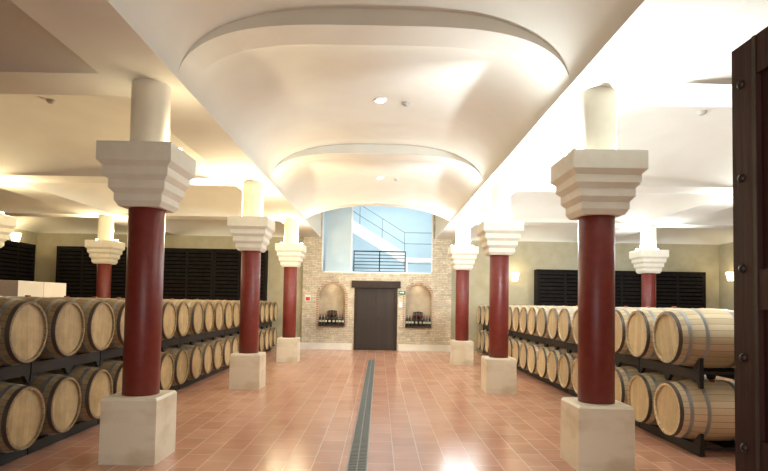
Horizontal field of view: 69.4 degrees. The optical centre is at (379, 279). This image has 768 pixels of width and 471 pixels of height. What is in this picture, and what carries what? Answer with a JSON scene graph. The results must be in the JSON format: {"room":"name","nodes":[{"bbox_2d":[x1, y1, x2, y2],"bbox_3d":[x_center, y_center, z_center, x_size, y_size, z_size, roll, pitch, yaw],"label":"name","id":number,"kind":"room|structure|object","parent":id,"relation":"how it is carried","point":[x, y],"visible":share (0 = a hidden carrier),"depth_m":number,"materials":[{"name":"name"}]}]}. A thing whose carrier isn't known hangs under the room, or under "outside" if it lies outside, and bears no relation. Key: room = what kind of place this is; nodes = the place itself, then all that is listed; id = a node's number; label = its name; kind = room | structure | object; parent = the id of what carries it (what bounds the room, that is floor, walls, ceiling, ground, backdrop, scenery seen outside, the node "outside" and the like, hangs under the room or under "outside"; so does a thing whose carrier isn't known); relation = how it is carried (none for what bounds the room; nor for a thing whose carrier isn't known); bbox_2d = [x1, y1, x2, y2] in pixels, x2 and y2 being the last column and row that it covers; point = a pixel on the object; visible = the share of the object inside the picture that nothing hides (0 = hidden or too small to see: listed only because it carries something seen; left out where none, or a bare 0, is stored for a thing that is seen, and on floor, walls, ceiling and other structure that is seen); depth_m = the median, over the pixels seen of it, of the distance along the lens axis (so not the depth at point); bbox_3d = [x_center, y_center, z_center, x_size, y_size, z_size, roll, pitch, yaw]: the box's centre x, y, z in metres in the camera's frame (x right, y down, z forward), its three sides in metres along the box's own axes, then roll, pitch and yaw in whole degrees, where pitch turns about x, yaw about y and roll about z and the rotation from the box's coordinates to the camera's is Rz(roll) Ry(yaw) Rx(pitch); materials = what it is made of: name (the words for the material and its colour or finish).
{"room":"wine cellar","nodes":[
{"label":"wine cellar","id":0,"kind":"room"},
{"bbox_2d":[8,228,36,280],"bbox_3d":[-11.179,-0.721,9.555,0.200,4.850,16.650,1,-2,0],"label":"wall","id":1,"kind":"structure","parent":0,"point":[29,237],"depth_m":17.48,"materials":[{"name":"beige paint"}]},
{"bbox_2d":[0,348,734,470],"bbox_3d":[-0.123,1.887,7.452,22.400,0.150,21.050,1,-2,0],"label":"floor","id":2,"kind":"structure","parent":0,"point":[429,413],"depth_m":6.76,"materials":[{"name":"tile"}]},
{"bbox_2d":[0,214,16,247],"bbox_3d":[-6.941,-0.006,9.664,0.680,3.580,0.680,1,-2,0],"label":"column","id":3,"kind":"structure","parent":2,"relation":"on","point":[7,223],"depth_m":9.84,"materials":[{"name":"stone"}]},
{"bbox_2d":[0,449,26,465],"bbox_3d":[-3.607,1.517,4.608,0.530,0.230,1.300,1,-2,0],"label":"rack","id":4,"kind":"object","parent":2,"relation":"on","point":[5,458],"visible":0.34,"depth_m":5.02,"materials":[{"name":"black metal"}]},
{"bbox_2d":[0,381,44,452],"bbox_3d":[-3.599,1.219,4.951,0.900,0.652,0.638,1,-2,0],"label":"wine barrel","id":5,"kind":"object","parent":4,"relation":"on","point":[22,407],"visible":1,"depth_m":4.90,"materials":[{"name":"brown wood"}]},
{"bbox_2d":[0,240,35,280],"bbox_3d":[-10.888,0.435,16.338,0.402,3.120,1.650,1,-2,0],"label":"rack","id":6,"kind":"object","parent":2,"relation":"on","point":[17,259],"visible":0.41,"depth_m":16.39,"materials":[{"name":"black wood"}]},
{"bbox_2d":[27,419,97,454],"bbox_3d":[-3.608,1.572,5.927,0.530,0.230,1.300,1,-2,0],"label":"rack","id":7,"kind":"object","parent":2,"relation":"on","point":[43,441],"visible":0.16,"depth_m":5.77,"materials":[{"name":"black metal"}]},
{"bbox_2d":[2,372,81,435],"bbox_3d":[-3.613,1.246,5.610,0.900,0.652,0.638,1,-2,0],"label":"wine barrel","id":8,"kind":"object","parent":7,"relation":"on","point":[61,394],"visible":0.62,"depth_m":5.51,"materials":[{"name":"brown wood"}]},
{"bbox_2d":[29,351,99,381],"bbox_3d":[-3.595,0.848,5.957,0.530,0.310,1.300,1,-2,0],"label":"rack","id":9,"kind":"object","parent":8,"relation":"on","point":[66,364],"visible":0.35,"depth_m":5.86,"materials":[{"name":"black metal"}]},
{"bbox_2d":[9,295,84,359],"bbox_3d":[-3.592,0.483,5.642,0.900,0.655,0.643,1,-2,0],"label":"wine barrel","id":10,"kind":"object","parent":9,"relation":"on","point":[65,319],"visible":0.56,"depth_m":5.55,"materials":[{"name":"brown wood"}]},
{"bbox_2d":[49,296,114,353],"bbox_3d":[-3.587,0.510,6.302,0.900,0.652,0.638,1,-2,0],"label":"wine barrel","id":11,"kind":"object","parent":9,"relation":"on","point":[99,316],"visible":0.44,"depth_m":6.21,"materials":[{"name":"brown wood"}]},
{"bbox_2d":[46,365,112,421],"bbox_3d":[-3.595,1.278,6.269,0.900,0.645,0.640,1,-2,0],"label":"wine barrel","id":12,"kind":"object","parent":7,"relation":"on","point":[95,383],"visible":0.31,"depth_m":6.14,"materials":[{"name":"brown wood"}]},
{"bbox_2d":[55,246,96,297],"bbox_3d":[-9.400,0.515,17.626,1.650,3.120,0.402,1,-2,0],"label":"rack","id":13,"kind":"object","parent":2,"relation":"on","point":[75,268],"visible":0.41,"depth_m":17.47,"materials":[{"name":"black wood"}]},
{"bbox_2d":[85,215,124,297],"bbox_3d":[-6.944,0.173,13.950,0.680,3.580,0.680,1,-2,0],"label":"column","id":14,"kind":"structure","parent":2,"relation":"on","point":[105,252],"depth_m":13.82,"materials":[{"name":"stone"}]},
{"bbox_2d":[111,247,126,297],"bbox_3d":[-7.751,0.543,17.626,1.650,3.120,0.402,1,-2,0],"label":"rack","id":15,"kind":"object","parent":2,"relation":"on","point":[118,277],"visible":0.07,"depth_m":17.46,"materials":[{"name":"black wood"}]},
{"bbox_2d":[96,79,195,465],"bbox_3d":[-2.253,-0.106,5.327,0.680,3.580,0.680,1,-2,0],"label":"column","id":16,"kind":"structure","parent":2,"relation":"on","point":[148,175],"depth_m":5.15,"materials":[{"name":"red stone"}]},
{"bbox_2d":[169,385,177,390],"bbox_3d":[-3.610,1.682,8.564,0.530,0.230,1.300,1,-2,0],"label":"rack","id":17,"kind":"object","parent":2,"relation":"on","point":[175,387],"visible":0.07,"depth_m":9.04,"materials":[{"name":"black metal"}]},
{"bbox_2d":[160,352,173,389],"bbox_3d":[-3.605,1.359,8.248,0.900,0.650,0.639,1,-2,0],"label":"wine barrel","id":18,"kind":"object","parent":17,"relation":"on","point":[167,362],"visible":0.24,"depth_m":8.26,"materials":[{"name":"brown wood"}]},
{"bbox_2d":[164,347,188,385],"bbox_3d":[-3.613,1.385,8.907,0.900,0.652,0.638,1,-2,0],"label":"wine barrel","id":19,"kind":"object","parent":17,"relation":"on","point":[180,356],"visible":0.35,"depth_m":8.83,"materials":[{"name":"brown wood"}]},
{"bbox_2d":[161,337,179,351],"bbox_3d":[-3.597,0.958,8.595,0.530,0.310,1.300,1,-2,0],"label":"rack","id":20,"kind":"object","parent":19,"relation":"on","point":[165,343],"visible":0.17,"depth_m":8.79,"materials":[{"name":"black metal"}]},
{"bbox_2d":[161,300,176,339],"bbox_3d":[-3.579,0.595,8.280,0.900,0.649,0.639,1,-2,0],"label":"wine barrel","id":21,"kind":"object","parent":20,"relation":"on","point":[169,314],"visible":0.2,"depth_m":8.27,"materials":[{"name":"brown wood"}]},
{"bbox_2d":[163,299,189,337],"bbox_3d":[-3.599,0.621,8.939,0.900,0.652,0.639,1,-2,0],"label":"wine barrel","id":22,"kind":"object","parent":20,"relation":"on","point":[182,308],"visible":0.32,"depth_m":8.89,"materials":[{"name":"brown wood"}]},
{"bbox_2d":[163,248,213,299],"bbox_3d":[-6.101,0.572,17.626,1.650,3.120,0.402,1,-2,0],"label":"rack","id":23,"kind":"object","parent":2,"relation":"on","point":[188,272],"visible":0.37,"depth_m":17.47,"materials":[{"name":"black wood"}]},
{"bbox_2d":[178,375,203,389],"bbox_3d":[-3.611,1.738,9.883,0.530,0.230,1.300,1,-2,0],"label":"rack","id":24,"kind":"object","parent":2,"relation":"on","point":[187,382],"visible":0.17,"depth_m":9.75,"materials":[{"name":"black metal"}]},
{"bbox_2d":[168,344,201,379],"bbox_3d":[-3.596,1.412,9.567,0.900,0.652,0.638,1,-2,0],"label":"wine barrel","id":25,"kind":"object","parent":24,"relation":"on","point":[194,353],"visible":0.34,"depth_m":9.47,"materials":[{"name":"brown wood"}]},
{"bbox_2d":[179,333,204,347],"bbox_3d":[-3.598,1.013,9.914,0.530,0.310,1.300,1,-2,0],"label":"rack","id":26,"kind":"object","parent":25,"relation":"on","point":[189,338],"visible":0.21,"depth_m":9.87,"materials":[{"name":"black metal"}]},
{"bbox_2d":[170,299,203,335],"bbox_3d":[-3.581,0.650,9.599,0.900,0.649,0.639,1,-2,0],"label":"wine barrel","id":27,"kind":"object","parent":26,"relation":"on","point":[196,308],"visible":0.35,"depth_m":9.52,"materials":[{"name":"brown wood"}]},
{"bbox_2d":[180,299,213,332],"bbox_3d":[-3.591,0.678,10.258,0.900,0.648,0.638,1,-2,0],"label":"wine barrel","id":28,"kind":"object","parent":26,"relation":"on","point":[208,308],"visible":0.31,"depth_m":10.19,"materials":[{"name":"brown wood"}]},
{"bbox_2d":[182,341,212,374],"bbox_3d":[-3.600,1.441,10.226,0.900,0.661,0.649,1,-2,0],"label":"wine barrel","id":29,"kind":"object","parent":24,"relation":"on","point":[206,348],"visible":0.24,"depth_m":10.15,"materials":[{"name":"brown wood"}]},
{"bbox_2d":[203,367,222,378],"bbox_3d":[-3.612,1.793,11.202,0.530,0.230,1.300,1,-2,0],"label":"rack","id":30,"kind":"object","parent":2,"relation":"on","point":[212,372],"visible":0.2,"depth_m":11.16,"materials":[{"name":"black metal"}]},
{"bbox_2d":[197,339,221,370],"bbox_3d":[-3.617,1.468,10.886,0.900,0.652,0.639,1,-2,0],"label":"wine barrel","id":31,"kind":"object","parent":30,"relation":"on","point":[217,346],"visible":0.23,"depth_m":10.82,"materials":[{"name":"brown wood"}]},
{"bbox_2d":[204,330,223,341],"bbox_3d":[-3.599,1.069,11.232,0.530,0.310,1.300,1,-2,0],"label":"rack","id":32,"kind":"object","parent":31,"relation":"on","point":[213,334],"visible":0.2,"depth_m":11.18,"materials":[{"name":"black metal"}]},
{"bbox_2d":[195,299,223,330],"bbox_3d":[-3.600,0.704,10.918,0.900,0.652,0.640,1,-2,0],"label":"wine barrel","id":33,"kind":"object","parent":32,"relation":"on","point":[218,307],"visible":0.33,"depth_m":10.85,"materials":[{"name":"brown wood"}]},
{"bbox_2d":[206,299,232,329],"bbox_3d":[-3.592,0.733,11.577,0.900,0.650,0.639,1,-2,0],"label":"wine barrel","id":34,"kind":"object","parent":32,"relation":"on","point":[227,306],"visible":0.32,"depth_m":11.51,"materials":[{"name":"brown wood"}]},
{"bbox_2d":[207,337,231,366],"bbox_3d":[-3.604,1.496,11.545,0.900,0.652,0.640,1,-2,0],"label":"wine barrel","id":35,"kind":"object","parent":30,"relation":"on","point":[226,343],"visible":0.32,"depth_m":11.45,"materials":[{"name":"brown wood"}]},
{"bbox_2d":[212,249,267,300],"bbox_3d":[-4.451,0.601,17.626,1.650,3.120,0.402,1,-2,0],"label":"rack","id":36,"kind":"object","parent":2,"relation":"on","point":[226,262],"visible":0.41,"depth_m":17.48,"materials":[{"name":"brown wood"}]},
{"bbox_2d":[227,180,274,389],"bbox_3d":[-2.257,0.075,9.664,0.680,3.580,0.680,1,-2,0],"label":"column","id":37,"kind":"structure","parent":2,"relation":"on","point":[252,231],"depth_m":9.48,"materials":[{"name":"paint"}]},
{"bbox_2d":[275,218,305,362],"bbox_3d":[-2.260,0.255,13.950,0.680,3.580,0.680,1,-2,0],"label":"column","id":38,"kind":"structure","parent":2,"relation":"on","point":[290,253],"depth_m":13.77,"materials":[{"name":"paint"}]},
{"bbox_2d":[346,359,374,470],"bbox_3d":[-0.212,1.837,8.080,0.180,0.018,13.100,1,-2,0],"label":"drain grate","id":39,"kind":"object","parent":2,"relation":"on","point":[358,456],"visible":1,"depth_m":6.59,"materials":[{"name":"grey metal"}]},
{"bbox_2d":[448,221,478,365],"bbox_3d":[2.070,0.331,13.950,0.680,3.580,0.680,1,-2,0],"label":"column","id":40,"kind":"structure","parent":2,"relation":"on","point":[462,256],"depth_m":13.77,"materials":[{"name":"paint"}]},
{"bbox_2d":[477,185,523,394],"bbox_3d":[2.073,0.151,9.664,0.680,3.580,0.680,1,-2,0],"label":"column","id":41,"kind":"structure","parent":2,"relation":"on","point":[499,236],"depth_m":9.48,"materials":[{"name":"paint"}]},
{"bbox_2d":[527,370,544,381],"bbox_3d":[3.497,1.931,11.542,0.530,0.230,1.300,1,-2,0],"label":"rack","id":42,"kind":"object","parent":2,"relation":"on","point":[537,376],"visible":0.23,"depth_m":11.46,"materials":[{"name":"black metal"}]},
{"bbox_2d":[519,341,543,369],"bbox_3d":[3.502,1.634,11.885,0.900,0.667,0.655,1,-4,0],"label":"wine barrel","id":43,"kind":"object","parent":42,"relation":"on","point":[524,347],"visible":0.26,"depth_m":11.82,"materials":[{"name":"brown wood"}]},
{"bbox_2d":[527,334,544,345],"bbox_3d":[3.510,1.207,11.572,0.530,0.310,1.300,1,-2,0],"label":"rack","id":44,"kind":"object","parent":43,"relation":"on","point":[537,339],"visible":0.18,"depth_m":11.52,"materials":[{"name":"black metal"}]},
{"bbox_2d":[527,305,554,335],"bbox_3d":[3.511,0.842,11.257,0.900,0.652,0.639,1,-2,0],"label":"wine barrel","id":45,"kind":"object","parent":44,"relation":"on","point":[532,313],"visible":0.31,"depth_m":11.20,"materials":[{"name":"brown wood"}]},
{"bbox_2d":[527,344,552,373],"bbox_3d":[3.499,1.608,11.225,0.900,0.648,0.638,1,-2,0],"label":"wine barrel","id":46,"kind":"object","parent":42,"relation":"on","point":[533,350],"visible":0.34,"depth_m":11.13,"materials":[{"name":"brown wood"}]},
{"bbox_2d":[534,269,577,305],"bbox_3d":[5.823,1.015,17.616,1.770,2.650,0.402,1,-2,0],"label":"rack","id":47,"kind":"object","parent":2,"relation":"on","point":[551,287],"visible":0.28,"depth_m":17.46,"materials":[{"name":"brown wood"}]},
{"bbox_2d":[545,378,567,392],"bbox_3d":[3.498,1.876,10.223,0.530,0.230,1.300,1,-2,0],"label":"rack","id":48,"kind":"object","parent":2,"relation":"on","point":[556,385],"visible":0.23,"depth_m":10.16,"materials":[{"name":"black metal"}]},
{"bbox_2d":[537,346,564,378],"bbox_3d":[3.514,1.579,10.566,0.900,0.652,0.639,1,-2,0],"label":"wine barrel","id":49,"kind":"object","parent":48,"relation":"on","point":[542,355],"visible":0.22,"depth_m":10.48,"materials":[{"name":"brown wood"}]},
{"bbox_2d":[545,338,567,352],"bbox_3d":[3.510,1.152,10.253,0.530,0.310,1.300,1,-2,0],"label":"rack","id":50,"kind":"object","parent":49,"relation":"on","point":[548,341],"visible":0.24,"depth_m":10.21,"materials":[{"name":"black metal"}]},
{"bbox_2d":[537,305,565,337],"bbox_3d":[3.515,0.815,10.598,0.900,0.652,0.640,1,-2,0],"label":"wine barrel","id":51,"kind":"object","parent":50,"relation":"on","point":[542,315],"visible":0.33,"depth_m":10.53,"materials":[{"name":"brown wood"}]},
{"bbox_2d":[547,349,576,383],"bbox_3d":[3.512,1.554,9.906,0.900,0.646,0.640,1,-2,0],"label":"wine barrel","id":52,"kind":"object","parent":48,"relation":"on","point":[553,356],"visible":0.23,"depth_m":9.85,"materials":[{"name":"brown wood"}]},
{"bbox_2d":[568,389,577,396],"bbox_3d":[3.499,1.821,8.904,0.530,0.230,1.300,1,-2,0],"label":"rack","id":53,"kind":"object","parent":2,"relation":"on","point":[571,392],"visible":0.08,"depth_m":9.32,"materials":[{"name":"black metal"}]},
{"bbox_2d":[558,352,577,389],"bbox_3d":[3.496,1.523,9.247,0.900,0.652,0.639,1,-2,0],"label":"wine barrel","id":54,"kind":"object","parent":53,"relation":"on","point":[565,362],"visible":0.33,"depth_m":9.17,"materials":[{"name":"brown wood"}]},
{"bbox_2d":[568,343,577,352],"bbox_3d":[3.511,1.097,8.934,0.530,0.310,1.300,1,-2,0],"label":"rack","id":55,"kind":"object","parent":54,"relation":"on","point":[571,346],"visible":0.1,"depth_m":9.36,"materials":[{"name":"black metal"}]},
{"bbox_2d":[558,307,577,343],"bbox_3d":[3.507,0.762,9.279,0.900,0.646,0.640,1,-2,0],"label":"wine barrel","id":56,"kind":"object","parent":55,"relation":"on","point":[565,316],"visible":0.3,"depth_m":9.19,"materials":[{"name":"brown wood"}]},
{"bbox_2d":[571,358,577,393],"bbox_3d":[3.502,1.496,8.587,0.900,0.651,0.640,1,-2,0],"label":"wine barrel","id":57,"kind":"object","parent":53,"relation":"on","point":[574,371],"visible":0.09,"depth_m":8.73,"materials":[{"name":"brown wood"}]},
{"bbox_2d":[550,87,648,470],"bbox_3d":[2.076,-0.031,5.327,0.680,3.580,0.680,1,-2,0],"label":"column","id":58,"kind":"structure","parent":2,"relation":"on","point":[596,182],"depth_m":5.15,"materials":[{"name":"paint"}]},
{"bbox_2d":[615,271,640,306],"bbox_3d":[7.593,1.046,17.616,1.770,2.650,0.402,1,-2,0],"label":"rack","id":59,"kind":"object","parent":2,"relation":"on","point":[627,283],"visible":0.2,"depth_m":17.46,"materials":[{"name":"black wood"}]},
{"bbox_2d":[629,225,668,307],"bbox_3d":[6.754,0.412,13.950,0.680,3.580,0.680,1,-2,0],"label":"column","id":60,"kind":"structure","parent":2,"relation":"on","point":[648,261],"depth_m":13.82,"materials":[{"name":"stone"}]},
{"bbox_2d":[656,271,705,307],"bbox_3d":[9.363,1.077,17.616,1.770,2.650,0.402,1,-2,0],"label":"rack","id":61,"kind":"object","parent":2,"relation":"on","point":[673,289],"visible":0.37,"depth_m":17.46,"materials":[{"name":"black wood"}]},
{"bbox_2d":[640,422,734,456],"bbox_3d":[3.501,1.710,6.266,0.530,0.230,1.300,1,-2,0],"label":"rack","id":62,"kind":"object","parent":2,"relation":"on","point":[697,447],"visible":0.37,"depth_m":5.89,"materials":[{"name":"black metal"}]},
{"bbox_2d":[627,372,717,424],"bbox_3d":[3.518,1.413,6.609,0.900,0.654,0.642,1,-2,0],"label":"wine barrel","id":63,"kind":"object","parent":62,"relation":"on","point":[642,388],"visible":0.38,"depth_m":6.50,"materials":[{"name":"brown wood"}]},
{"bbox_2d":[640,358,734,388],"bbox_3d":[3.513,0.986,6.297,0.530,0.310,1.300,1,-2,0],"label":"rack","id":64,"kind":"object","parent":63,"relation":"on","point":[696,373],"visible":0.43,"depth_m":6.02,"materials":[{"name":"black metal"}]},
{"bbox_2d":[653,308,733,367],"bbox_3d":[3.522,0.625,5.982,0.900,0.646,0.640,1,-2,0],"label":"wine barrel","id":65,"kind":"object","parent":64,"relation":"on","point":[681,337],"visible":0.73,"depth_m":5.75,"materials":[{"name":"brown wood"}]},
{"bbox_2d":[654,379,734,440],"bbox_3d":[3.518,1.387,5.950,0.900,0.648,0.638,1,-2,0],"label":"wine barrel","id":66,"kind":"object","parent":62,"relation":"on","point":[682,409],"visible":0.68,"depth_m":5.72,"materials":[{"name":"brown wood"}]},
{"bbox_2d":[732,26,767,470],"bbox_3d":[1.541,0.283,1.803,0.089,2.600,1.125,1,-2,0],"label":"door","id":67,"kind":"structure","parent":2,"relation":"on","point":[750,59],"depth_m":2.27,"materials":[{"name":"brown wood"}]},
{"bbox_3d":[-5.715,1.690,8.432,1.110,0.130,1.240,1,-2,0],"label":"pallet","id":68,"kind":"object","parent":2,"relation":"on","visible":0},
{"bbox_3d":[-5.441,1.457,8.137,0.540,0.320,0.604,1,-2,0],"label":"carton","id":69,"kind":"object","parent":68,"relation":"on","visible":0},
{"bbox_3d":[-5.436,1.137,8.151,0.540,0.320,0.604,1,-2,0],"label":"carton","id":70,"kind":"object","parent":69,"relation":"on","visible":0},
{"bbox_3d":[-5.430,0.816,8.164,0.540,0.320,0.604,1,-2,0],"label":"carton","id":71,"kind":"object","parent":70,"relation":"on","visible":0},
{"bbox_3d":[-5.424,0.495,8.177,0.540,0.320,0.604,1,-2,0],"label":"carton","id":72,"kind":"object","parent":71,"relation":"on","visible":0},
{"bbox_2d":[0,280,43,296],"bbox_3d":[-5.419,0.175,8.191,0.540,0.320,0.604,1,-2,0],"label":"carton","id":73,"kind":"object","parent":72,"relation":"on","point":[8,288],"visible":0.81,"depth_m":7.95,"materials":[{"name":"beige cardboard"}]},
{"bbox_3d":[-5.442,1.483,8.747,0.540,0.320,0.604,1,-2,0],"label":"carton","id":74,"kind":"object","parent":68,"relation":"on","visible":0},
{"bbox_3d":[-5.436,1.162,8.760,0.540,0.320,0.604,1,-2,0],"label":"carton","id":75,"kind":"object","parent":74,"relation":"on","visible":0},
{"bbox_3d":[-5.431,0.842,8.773,0.540,0.320,0.604,1,-2,0],"label":"carton","id":76,"kind":"object","parent":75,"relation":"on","visible":0},
{"bbox_3d":[-5.425,0.521,8.787,0.540,0.320,0.604,1,-2,0],"label":"carton","id":77,"kind":"object","parent":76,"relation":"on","visible":0},
{"bbox_2d":[43,282,65,296],"bbox_3d":[-5.419,0.200,8.800,0.540,0.320,0.604,1,-2,0],"label":"carton","id":78,"kind":"object","parent":77,"relation":"on","point":[51,289],"visible":0.32,"depth_m":8.78,"materials":[{"name":"beige cardboard"}]},
{"bbox_3d":[-3.609,1.627,7.246,0.530,0.230,1.300,1,-2,0],"label":"rack","id":79,"kind":"object","parent":2,"relation":"on","visible":0},
{"bbox_2d":[80,359,122,393],"bbox_3d":[-3.610,1.302,6.929,0.900,0.652,0.640,1,-2,0],"label":"wine barrel","id":80,"kind":"object","parent":79,"relation":"on","point":[115,368],"visible":0.11,"depth_m":6.76,"materials":[{"name":"brown wood"}]},
{"bbox_2d":[99,347,122,366],"bbox_3d":[-3.596,0.903,7.276,0.530,0.310,1.300,1,-2,0],"label":"rack","id":81,"kind":"object","parent":80,"relation":"on","point":[111,352],"visible":0.14,"depth_m":6.87,"materials":[{"name":"black metal"}]},
{"bbox_2d":[85,297,124,348],"bbox_3d":[-3.580,0.538,6.961,0.900,0.652,0.639,1,-2,0],"label":"wine barrel","id":82,"kind":"object","parent":81,"relation":"on","point":[118,306],"visible":0.2,"depth_m":6.77,"materials":[{"name":"brown wood"}]},
{"bbox_3d":[-3.613,1.848,12.521,0.530,0.230,1.300,1,-2,0],"label":"rack","id":83,"kind":"object","parent":2,"relation":"on","visible":0},
{"bbox_2d":[216,335,238,352],"bbox_3d":[-3.618,1.523,12.204,0.900,0.652,0.640,1,-2,0],"label":"wine barrel","id":84,"kind":"object","parent":83,"relation":"on","point":[234,340],"visible":0.14,"depth_m":12.15,"materials":[{"name":"brown wood"}]},
{"bbox_2d":[224,327,238,336],"bbox_3d":[-3.600,1.124,12.551,0.530,0.310,1.300,1,-2,0],"label":"rack","id":85,"kind":"object","parent":84,"relation":"on","point":[230,331],"visible":0.21,"depth_m":12.49,"materials":[{"name":"black metal"}]},
{"bbox_2d":[216,299,239,327],"bbox_3d":[-3.604,0.759,12.236,0.900,0.652,0.640,1,-2,0],"label":"wine barrel","id":86,"kind":"object","parent":85,"relation":"on","point":[235,305],"visible":0.24,"depth_m":12.20,"materials":[{"name":"brown wood"}]},
{"bbox_3d":[3.500,1.765,7.585,0.530,0.230,1.300,1,-2,0],"label":"rack","id":87,"kind":"object","parent":2,"relation":"on","visible":0},
{"bbox_2d":[615,363,632,367],"bbox_3d":[3.494,1.468,7.928,0.900,0.652,0.639,1,-2,0],"label":"wine barrel","id":88,"kind":"object","parent":87,"relation":"on","point":[622,364],"visible":0.02,"depth_m":7.77,"materials":[{"name":"brown wood"}]},
{"bbox_2d":[615,353,639,372],"bbox_3d":[3.512,1.041,7.616,0.530,0.310,1.300,1,-2,0],"label":"rack","id":89,"kind":"object","parent":88,"relation":"on","point":[619,358],"visible":0.18,"depth_m":7.31,"materials":[{"name":"black metal"}]},
{"bbox_2d":[615,306,652,354],"bbox_3d":[3.518,0.676,7.301,0.900,0.652,0.638,1,-2,0],"label":"wine barrel","id":90,"kind":"object","parent":89,"relation":"on","point":[621,315],"visible":0.3,"depth_m":7.16,"materials":[{"name":"brown wood"}]},
{"bbox_2d":[615,365,658,404],"bbox_3d":[3.495,1.440,7.269,0.900,0.652,0.639,1,-2,0],"label":"wine barrel","id":91,"kind":"object","parent":87,"relation":"on","point":[623,375],"visible":0.18,"depth_m":7.10,"materials":[{"name":"brown wood"}]},
{"bbox_2d":[301,212,451,350],"bbox_3d":[-0.087,-0.176,17.923,4.760,4.850,0.340,1,-2,0],"label":"stone wall","id":92,"kind":"structure","parent":0,"point":[418,297],"depth_m":17.74,"materials":[{"name":"stone"}]},
{"bbox_2d":[316,280,347,325],"bbox_3d":[-1.533,0.745,17.704,1.000,1.460,0.021,1,-2,0],"label":"trim","id":93,"kind":"structure","parent":92,"relation":"attached to","point":[329,281],"depth_m":17.70,"materials":[{"name":"brick"}]},
{"bbox_2d":[300,343,449,351],"bbox_3d":[-0.127,2.139,17.636,4.800,0.200,0.040,1,-2,0],"label":"baseboard","id":94,"kind":"structure","parent":92,"relation":"attached to","point":[335,346],"depth_m":17.62,"materials":[{"name":"beige stone"}]},
{"bbox_2d":[352,281,400,350],"bbox_3d":[-0.140,1.143,17.778,1.560,2.200,0.280,1,-2,0],"label":"door","id":95,"kind":"structure","parent":92,"relation":"in","point":[375,302],"depth_m":17.72,"materials":[{"name":"brown wood"}]},
{"bbox_2d":[322,212,432,273],"bbox_3d":[-0.078,-1.275,17.969,3.580,2.150,0.060,1,-2,0],"label":"window","id":96,"kind":"structure","parent":92,"relation":"in","point":[323,212],"depth_m":17.90,"materials":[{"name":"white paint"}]},
{"bbox_2d":[402,282,433,327],"bbox_3d":[1.226,0.793,17.704,1.000,1.460,0.021,1,-2,0],"label":"trim","id":97,"kind":"structure","parent":92,"relation":"attached to","point":[414,283],"depth_m":17.70,"materials":[{"name":"brick"}]},
{"bbox_2d":[35,233,718,351],"bbox_3d":[-0.087,-0.174,17.973,22.000,4.850,0.200,1,-2,0],"label":"wall","id":98,"kind":"structure","parent":0,"point":[529,256],"depth_m":17.89,"materials":[{"name":"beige paint"}]},
{"bbox_2d":[323,206,431,272],"bbox_3d":[0.045,-2.005,20.202,6.800,3.900,4.100,1,-2,0],"label":"wall","id":99,"kind":"structure","parent":0,"point":[405,219],"depth_m":22.14,"materials":[{"name":"paint"}]},
{"bbox_2d":[0,0,767,244],"bbox_3d":[-0.049,-2.380,9.743,22.000,1.430,16.870,1,-2,0],"label":"ceiling","id":100,"kind":"structure","parent":0,"point":[279,94],"depth_m":6.82,"materials":[{"name":"beige paint"}]},
{"bbox_2d":[512,305,535,332],"bbox_3d":[3.517,0.897,12.576,0.900,0.652,0.638,1,-2,0],"label":"wine barrel","id":101,"kind":"object","parent":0,"point":[516,312],"visible":0.28,"depth_m":12.54,"materials":[{"name":"brown wood"}]},
{"bbox_2d":[519,305,544,333],"bbox_3d":[3.511,0.869,11.917,0.900,0.652,0.638,1,-2,0],"label":"wine barrel","id":102,"kind":"object","parent":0,"point":[523,317],"visible":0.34,"depth_m":11.85,"materials":[{"name":"brown wood"}]},
{"bbox_2d":[547,305,577,340],"bbox_3d":[3.528,0.787,9.938,0.900,0.652,0.639,1,-2,0],"label":"wine barrel","id":103,"kind":"object","parent":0,"point":[552,321],"visible":0.31,"depth_m":9.90,"materials":[{"name":"brown wood"}]},
{"bbox_2d":[626,307,687,360],"bbox_3d":[3.509,0.648,6.641,0.900,0.652,0.638,1,-2,0],"label":"wine barrel","id":104,"kind":"object","parent":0,"point":[640,323],"visible":0.34,"depth_m":6.55,"materials":[{"name":"brown wood"}]},
{"bbox_2d":[719,242,733,310],"bbox_3d":[11.018,-0.333,9.555,0.200,4.850,16.650,1,-2,0],"label":"wall","id":105,"kind":"structure","parent":0,"point":[726,288],"depth_m":17.51,"materials":[{"name":"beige paint"}]},
{"bbox_3d":[0.010,-0.019,20.078,6.600,0.120,3.980,1,-2,0],"label":"floor","id":106,"kind":"structure","parent":0,"visible":0},
{"bbox_2d":[325,207,352,270],"bbox_3d":[-1.361,-1.412,18.454,0.890,2.480,0.100,1,-2,0],"label":"partition panel","id":107,"kind":"object","parent":106,"relation":"on","point":[339,222],"visible":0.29,"depth_m":18.42,"materials":[{"name":"paint"}]},
{"bbox_2d":[353,250,405,271],"bbox_3d":[-0.015,-0.553,18.339,1.730,0.800,0.040,1,-2,0],"label":"railing","id":108,"kind":"object","parent":106,"relation":"on","point":[354,254],"visible":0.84,"depth_m":18.33,"materials":[{"name":"black metal"}]},
{"bbox_2d":[353,206,431,271],"bbox_3d":[0.365,-1.703,20.424,4.350,3.285,1.030,1,-2,0],"label":"staircase","id":109,"kind":"structure","parent":106,"relation":"on","point":[359,230],"depth_m":19.90,"materials":[{"name":"white paint"}]},
{"bbox_3d":[-3.600,1.192,4.292,0.900,0.652,0.640,1,-11,0],"label":"wine barrel","id":110,"kind":"object","parent":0,"visible":0},
{"bbox_2d":[0,363,30,382],"bbox_3d":[-3.594,0.792,4.638,0.530,0.310,1.300,1,-2,0],"label":"rack","id":111,"kind":"object","parent":110,"relation":"on","point":[21,370],"visible":0.63,"depth_m":5.08,"materials":[{"name":"black metal"}]},
{"bbox_2d":[0,296,47,366],"bbox_3d":[-3.593,0.455,4.983,0.900,0.652,0.638,1,-2,0],"label":"wine barrel","id":112,"kind":"object","parent":111,"relation":"on","point":[23,323],"visible":1,"depth_m":4.91,"materials":[{"name":"brown wood"}]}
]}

